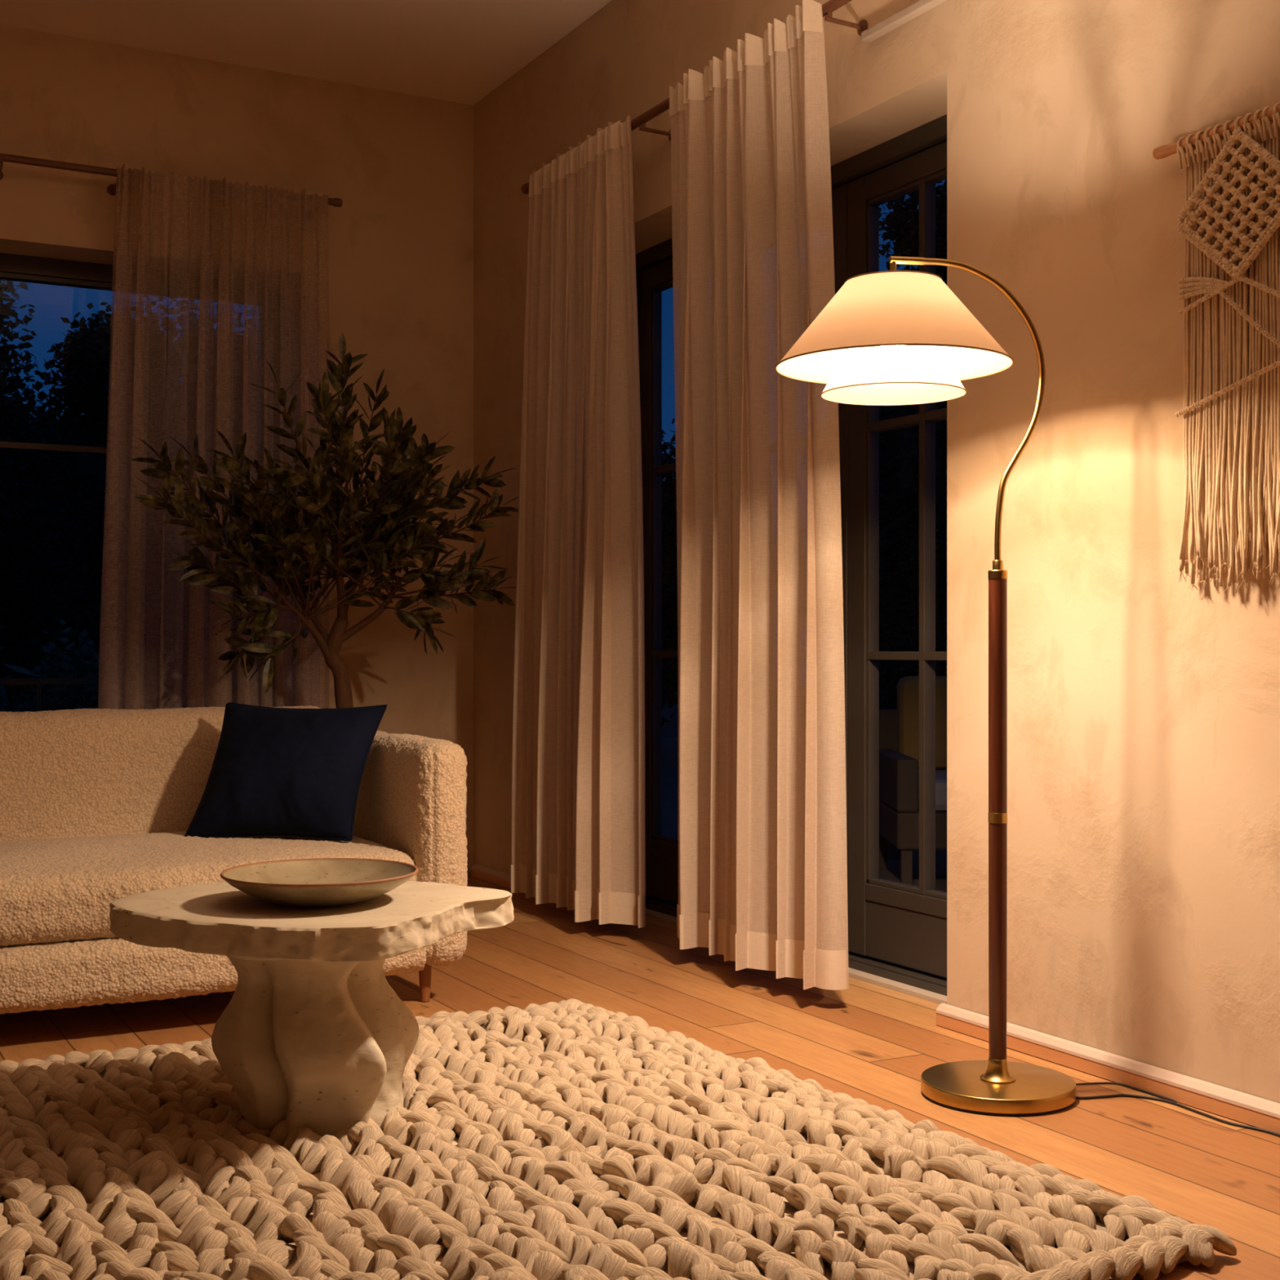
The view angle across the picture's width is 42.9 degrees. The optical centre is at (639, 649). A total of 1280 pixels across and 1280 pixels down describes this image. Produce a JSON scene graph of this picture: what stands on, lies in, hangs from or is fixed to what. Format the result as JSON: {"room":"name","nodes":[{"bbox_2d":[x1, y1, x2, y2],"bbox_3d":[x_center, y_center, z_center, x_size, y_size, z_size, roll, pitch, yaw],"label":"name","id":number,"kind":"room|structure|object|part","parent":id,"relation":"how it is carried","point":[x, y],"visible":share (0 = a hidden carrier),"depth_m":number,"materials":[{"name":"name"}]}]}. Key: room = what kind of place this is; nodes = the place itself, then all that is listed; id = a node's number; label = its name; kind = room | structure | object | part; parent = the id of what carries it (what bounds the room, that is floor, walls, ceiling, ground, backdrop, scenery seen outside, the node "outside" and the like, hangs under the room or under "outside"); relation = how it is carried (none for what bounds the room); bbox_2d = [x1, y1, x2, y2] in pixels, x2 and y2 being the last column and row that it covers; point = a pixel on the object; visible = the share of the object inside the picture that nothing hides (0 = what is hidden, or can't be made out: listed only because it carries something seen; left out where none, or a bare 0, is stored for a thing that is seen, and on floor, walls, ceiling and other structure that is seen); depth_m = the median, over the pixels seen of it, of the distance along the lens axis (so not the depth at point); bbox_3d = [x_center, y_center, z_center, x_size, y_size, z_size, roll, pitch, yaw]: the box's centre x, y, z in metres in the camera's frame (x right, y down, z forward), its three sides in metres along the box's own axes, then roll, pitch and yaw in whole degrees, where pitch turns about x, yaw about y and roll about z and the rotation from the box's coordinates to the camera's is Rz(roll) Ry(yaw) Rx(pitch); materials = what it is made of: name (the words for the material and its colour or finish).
{"room":"living room","nodes":[
{"label":"living room","id":0,"kind":"room"},
{"bbox_2d":[0,24,473,875],"bbox_3d":[-3.602,-0.595,4.675,6.600,2.890,0.320,0,0,-28],"label":"wall","id":1,"kind":"structure","parent":0,"point":[400,255],"depth_m":5.86,"materials":[{"name":"paint"}]},
{"bbox_2d":[0,252,284,706],"bbox_3d":[-2.369,-0.386,5.428,2.385,1.911,0.070,0,0,-28],"label":"window","id":2,"kind":"structure","parent":1,"relation":"in","point":[13,267],"depth_m":5.67,"materials":[{"name":"black wood"}]},
{"bbox_2d":[0,153,342,221],"bbox_3d":[-2.243,-1.560,5.163,2.655,0.066,0.114,0,0,-28],"label":"curtain rod","id":3,"kind":"object","parent":1,"relation":"attached to","point":[111,188],"visible":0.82,"depth_m":5.36,"materials":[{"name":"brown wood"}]},
{"bbox_2d":[97,164,329,709],"bbox_3d":[-1.423,-0.385,5.493,0.790,2.410,0.196,0,0,-28],"label":"curtain","id":4,"kind":"object","parent":3,"relation":"hanging from","point":[111,592],"visible":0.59,"depth_m":5.46,"materials":[{"name":"beige fabric"}]},
{"bbox_2d":[0,0,612,105],"bbox_3d":[-0.996,-2.100,-0.112,7.220,0.120,11.220,0,0,-28],"label":"ceiling","id":5,"kind":"structure","parent":0,"point":[460,51],"depth_m":5.39,"materials":[{"name":"paint"}]},
{"bbox_2d":[0,875,1279,1279],"bbox_3d":[-0.996,0.910,-0.112,7.220,0.120,11.220,0,0,-28],"label":"floor","id":6,"kind":"structure","parent":0,"point":[873,1044],"depth_m":3.56,"materials":[{"name":"brown wood"}]},
{"bbox_2d":[0,705,467,1013],"bbox_3d":[-1.577,0.501,3.796,2.177,0.694,0.968,0,0,-28],"label":"sofa","id":7,"kind":"object","parent":6,"relation":"on","point":[98,806],"visible":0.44,"depth_m":3.87,"materials":[{"name":"beige fabric"}]},
{"bbox_3d":[-1.747,0.420,4.089,2.032,0.534,0.290,0,0,-28],"label":"backrest","id":8,"kind":"part","parent":7,"relation":"part of","materials":[{"name":"beige fabric"}]},
{"bbox_2d":[0,831,417,946],"bbox_3d":[-1.528,0.549,3.706,1.933,0.181,0.733,0,0,-28],"label":"seat cushion","id":9,"kind":"object","parent":7,"relation":"on","point":[57,889],"depth_m":3.62,"materials":[{"name":"beige fabric"}]},
{"bbox_2d":[184,702,387,841],"bbox_3d":[-0.887,0.309,4.097,0.482,0.342,0.199,0,0,15],"label":"throw pillow","id":10,"kind":"object","parent":7,"relation":"on","point":[275,771],"visible":1,"depth_m":4.04,"materials":[{"name":"blue fabric"}]},
{"bbox_3d":[-0.674,0.488,4.268,0.142,0.552,0.937,0,0,-28],"label":"arm","id":11,"kind":"part","parent":7,"relation":"part of","materials":[{"name":"beige fabric"}]},
{"bbox_3d":[-0.519,0.799,3.929,0.033,0.098,0.033,0,0,-28],"label":"leg","id":12,"kind":"part","parent":7,"relation":"part of","materials":[{"name":"brown wood"}]},
{"bbox_2d":[130,332,519,708],"bbox_3d":[-0.968,-0.088,5.251,1.329,1.870,0.646,0,0,-28],"label":"tree","id":13,"kind":"object","parent":6,"relation":"on","point":[387,535],"visible":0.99,"depth_m":5.16,"materials":[{"name":"green plant"}]},
{"bbox_2d":[0,998,1236,1279],"bbox_3d":[-0.571,0.820,2.508,2.240,0.057,1.959,0,0,-28],"label":"rug","id":14,"kind":"object","parent":6,"relation":"on","point":[571,1139],"visible":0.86,"depth_m":2.49,"materials":[{"name":"fabric"}]},
{"bbox_2d":[109,880,514,1136],"bbox_3d":[-0.604,0.638,2.909,0.627,0.387,0.562,0,0,27],"label":"coffee table","id":15,"kind":"object","parent":14,"relation":"on","point":[313,1033],"visible":0.91,"depth_m":2.76,"materials":[{"name":"stone"}]},
{"bbox_2d":[220,857,418,906],"bbox_3d":[-0.565,0.417,2.877,0.344,0.054,0.344,0,0,-28],"label":"serving bowl","id":16,"kind":"object","parent":15,"relation":"on","point":[314,882],"visible":1,"depth_m":2.93,"materials":[{"name":"ceramic"}]},
{"bbox_2d":[774,256,1279,1137],"bbox_3d":[0.879,0.054,2.914,1.302,1.591,0.517,0,0,26],"label":"floor lamp","id":17,"kind":"object","parent":6,"relation":"on","point":[891,337],"visible":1,"depth_m":3.07,"materials":[{"name":"gold metal"}]},
{"bbox_3d":[0.477,-0.541,3.070,0.271,0.121,0.271,0,0,-28],"label":"lamp shade","id":18,"kind":"part","parent":17,"relation":"part of","materials":[{"name":"white fabric"}]},
{"bbox_3d":[0.477,-0.613,3.070,0.441,0.158,0.441,0,0,-28],"label":"lamp shade","id":19,"kind":"part","parent":17,"relation":"part of","materials":[{"name":"fabric"}]},
{"bbox_3d":[0.655,-0.451,3.099,0.245,0.578,0.012,0,0,-9],"label":"arc arm","id":20,"kind":"part","parent":17,"relation":"part of","materials":[{"name":"gold metal"}]},
{"bbox_3d":[0.923,0.846,3.134,0.230,0.007,0.082,0,0,30],"label":"power cord","id":21,"kind":"part","parent":17,"relation":"part of","materials":[{"name":"black rubber"}]},
{"bbox_3d":[1.125,0.846,2.779,0.140,0.008,0.874,0,0,-40],"label":"power cord","id":22,"kind":"part","parent":17,"relation":"part of","materials":[{"name":"black rubber"}]},
{"bbox_2d":[473,0,1279,1103],"bbox_3d":[1.939,-0.595,1.649,0.382,2.890,10.920,0,0,-28],"label":"wall","id":23,"kind":"structure","parent":0,"point":[1144,706],"depth_m":3.29,"materials":[{"name":"paint"}]},
{"bbox_2d":[471,863,555,903],"bbox_3d":[-0.420,0.824,5.704,0.021,0.048,0.842,0,0,-28],"label":"trim","id":24,"kind":"structure","parent":23,"relation":"attached to","point":[482,873],"depth_m":5.91,"materials":[{"name":"brown wood"}]},
{"bbox_3d":[-0.420,0.810,5.704,0.021,0.020,0.842,0,0,-28],"label":"cap moulding","id":25,"kind":"part","parent":24,"relation":"part of","materials":[{"name":"brown wood"}]},
{"bbox_2d":[520,0,867,194],"bbox_3d":[0.333,-1.524,4.217,0.115,0.068,2.865,0,0,-28],"label":"curtain rod","id":26,"kind":"object","parent":23,"relation":"attached to","point":[830,6],"visible":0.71,"depth_m":4.60,"materials":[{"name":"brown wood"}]},
{"bbox_2d":[510,115,645,928],"bbox_3d":[-0.198,-0.372,5.056,0.182,2.355,0.811,0,0,-22],"label":"curtain","id":27,"kind":"object","parent":26,"relation":"hanging from","point":[578,741],"visible":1,"depth_m":4.92,"materials":[{"name":"fabric"}]},
{"bbox_2d":[669,0,848,990],"bbox_3d":[0.282,-0.375,4.170,0.184,2.350,0.791,0,0,-25],"label":"curtain","id":28,"kind":"object","parent":26,"relation":"hanging from","point":[762,856],"visible":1,"depth_m":4.07,"materials":[{"name":"fabric"}]},
{"bbox_2d":[635,114,946,995],"bbox_3d":[0.441,-0.229,4.616,0.120,2.153,1.893,0,0,-28],"label":"door","id":29,"kind":"structure","parent":23,"relation":"in","point":[897,931],"depth_m":4.30,"materials":[{"name":"black wood"}]},
{"bbox_2d":[645,908,946,1004],"bbox_3d":[0.370,0.844,4.577,0.040,0.012,1.889,0,0,-28],"label":"trim","id":30,"kind":"structure","parent":23,"relation":"attached to","point":[918,993],"depth_m":4.10,"materials":[{"name":"wood"}]},
{"bbox_2d":[861,0,947,42],"bbox_3d":[0.787,-1.473,3.471,0.029,0.022,1.022,0,0,-28],"label":"batten","id":31,"kind":"object","parent":23,"relation":"attached to","point":[919,7],"visible":1,"depth_m":3.79,"materials":[{"name":"wood"}]},
{"bbox_2d":[935,1003,1279,1133],"bbox_3d":[2.523,0.824,0.275,0.021,0.048,7.747,0,0,-28],"label":"baseboard","id":32,"kind":"structure","parent":23,"relation":"attached to","point":[1260,1113],"depth_m":3.17,"materials":[{"name":"white wood"}]},
{"bbox_3d":[1.134,-0.580,2.785,0.012,0.176,0.357,0,0,-28],"label":"diagonal cord","id":33,"kind":"part","parent":23,"relation":"part of","materials":[{"name":"fabric"}]},
{"label":"outside","id":34,"kind":"structure","parent":0,"visible":0},
{"bbox_2d":[662,687,678,737],"bbox_3d":[2.395,1.550,16.274,75.000,0.400,75.000,0,0,-28],"label":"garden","id":35,"kind":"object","parent":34,"point":[668,729],"depth_m":30.54,"materials":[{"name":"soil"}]},
{"bbox_2d":[0,405,100,711],"bbox_3d":[-6.555,-0.454,15.551,2.587,3.868,2.753,0,0,42],"label":"tree","id":36,"kind":"object","parent":35,"relation":"on","point":[20,548],"visible":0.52,"depth_m":15.43,"materials":[{"name":"green plant"}]},
{"bbox_2d":[0,384,665,724],"bbox_3d":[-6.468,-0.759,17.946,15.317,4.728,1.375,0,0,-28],"label":"tree","id":37,"kind":"object","parent":35,"relation":"on","point":[73,476],"visible":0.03,"depth_m":17.67,"materials":[{"name":"green plant"}]},
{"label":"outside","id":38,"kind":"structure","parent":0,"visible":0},
{"bbox_2d":[662,737,946,892],"bbox_3d":[-0.624,0.960,6.107,18.000,0.100,18.000,0,0,-28],"label":"terrace","id":39,"kind":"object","parent":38,"point":[669,744],"depth_m":8.72,"materials":[{"name":"stone"}]},
{"bbox_2d":[0,623,43,705],"bbox_3d":[-3.582,0.352,8.351,0.975,1.125,0.952,0,0,-28],"label":"shrub","id":40,"kind":"object","parent":39,"relation":"on","point":[3,697],"visible":0.8,"depth_m":8.53,"materials":[{"name":"green plant"}]},
{"bbox_2d":[0,280,55,673],"bbox_3d":[-5.666,-1.092,11.955,2.396,4.034,2.267,0,0,-33],"label":"tree","id":41,"kind":"object","parent":39,"relation":"on","point":[15,383],"visible":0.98,"depth_m":11.98,"materials":[{"name":"green plant"}]},
{"bbox_2d":[0,619,127,711],"bbox_3d":[-3.169,0.376,8.913,0.680,1.078,0.750,0,0,-28],"label":"shrub","id":42,"kind":"object","parent":39,"relation":"on","point":[75,696],"visible":0.35,"depth_m":8.86,"materials":[{"name":"green plant"}]},
{"bbox_2d":[0,676,257,711],"bbox_3d":[-3.797,0.525,7.344,4.824,0.770,0.040,0,0,-28],"label":"terrace railing","id":43,"kind":"object","parent":39,"relation":"on","point":[38,682],"visible":0.12,"depth_m":7.85,"materials":[{"name":"metal"}]},
{"bbox_3d":[-2.893,0.540,7.834,0.024,0.740,0.024,0,0,-28],"label":"post","id":44,"kind":"part","parent":43,"relation":"part of","materials":[{"name":"metal"}]},
{"bbox_3d":[-3.797,0.155,7.344,4.800,0.030,0.040,0,0,-28],"label":"handrail","id":45,"kind":"part","parent":43,"relation":"part of","materials":[{"name":"metal"}]},
{"bbox_3d":[-2.290,0.540,8.161,0.024,0.740,0.024,0,0,-28],"label":"post","id":46,"kind":"part","parent":43,"relation":"part of","materials":[{"name":"metal"}]},
{"bbox_2d":[21,294,257,710],"bbox_3d":[-3.849,-1.122,13.584,2.464,4.092,2.480,0,0,-22],"label":"tree","id":47,"kind":"object","parent":39,"relation":"on","point":[85,356],"visible":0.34,"depth_m":12.95,"materials":[{"name":"green plant"}]},
{"bbox_2d":[662,417,678,726],"bbox_3d":[-0.107,-0.577,13.596,2.138,3.003,2.460,0,0,25],"label":"tree","id":48,"kind":"object","parent":39,"relation":"on","point":[669,562],"visible":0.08,"depth_m":13.23,"materials":[{"name":"green plant"}]},
{"bbox_2d":[879,675,946,884],"bbox_3d":[1.361,0.510,6.432,0.800,0.800,0.720,0,0,0],"label":"armchair","id":49,"kind":"object","parent":39,"relation":"on","point":[899,728],"visible":0.3,"depth_m":6.39,"materials":[{"name":"grey upholstery fabric"},{"name":"mustard canvas"},{"name":"wood"}]},
{"bbox_3d":[1.002,0.830,6.753,0.040,0.160,0.040,0,0,0],"label":"leg","id":50,"kind":"part","parent":49,"relation":"part of","materials":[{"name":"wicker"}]},
{"bbox_3d":[1.000,0.830,6.113,0.040,0.160,0.040,0,0,0],"label":"leg","id":51,"kind":"part","parent":49,"relation":"part of","materials":[{"name":"wood"}]},
{"bbox_3d":[1.361,0.500,6.432,0.800,0.500,0.720,0,0,0],"label":"frame","id":52,"kind":"part","parent":49,"relation":"part of","materials":[{"name":"wood"}]},
{"bbox_2d":[897,675,946,768],"bbox_3d":[1.361,0.297,6.627,0.620,0.375,0.150,0,0,0],"label":"cushion","id":53,"kind":"object","parent":49,"relation":"on","point":[908,686],"depth_m":6.55,"materials":[{"name":"yellow fabric"}]},
{"bbox_2d":[918,768,946,812],"bbox_3d":[1.360,0.550,6.387,0.620,0.120,0.630,0,0,0],"label":"seat cushion","id":54,"kind":"object","parent":49,"relation":"on","point":[940,774],"depth_m":6.08,"materials":[{"name":"fabric"}]}
]}

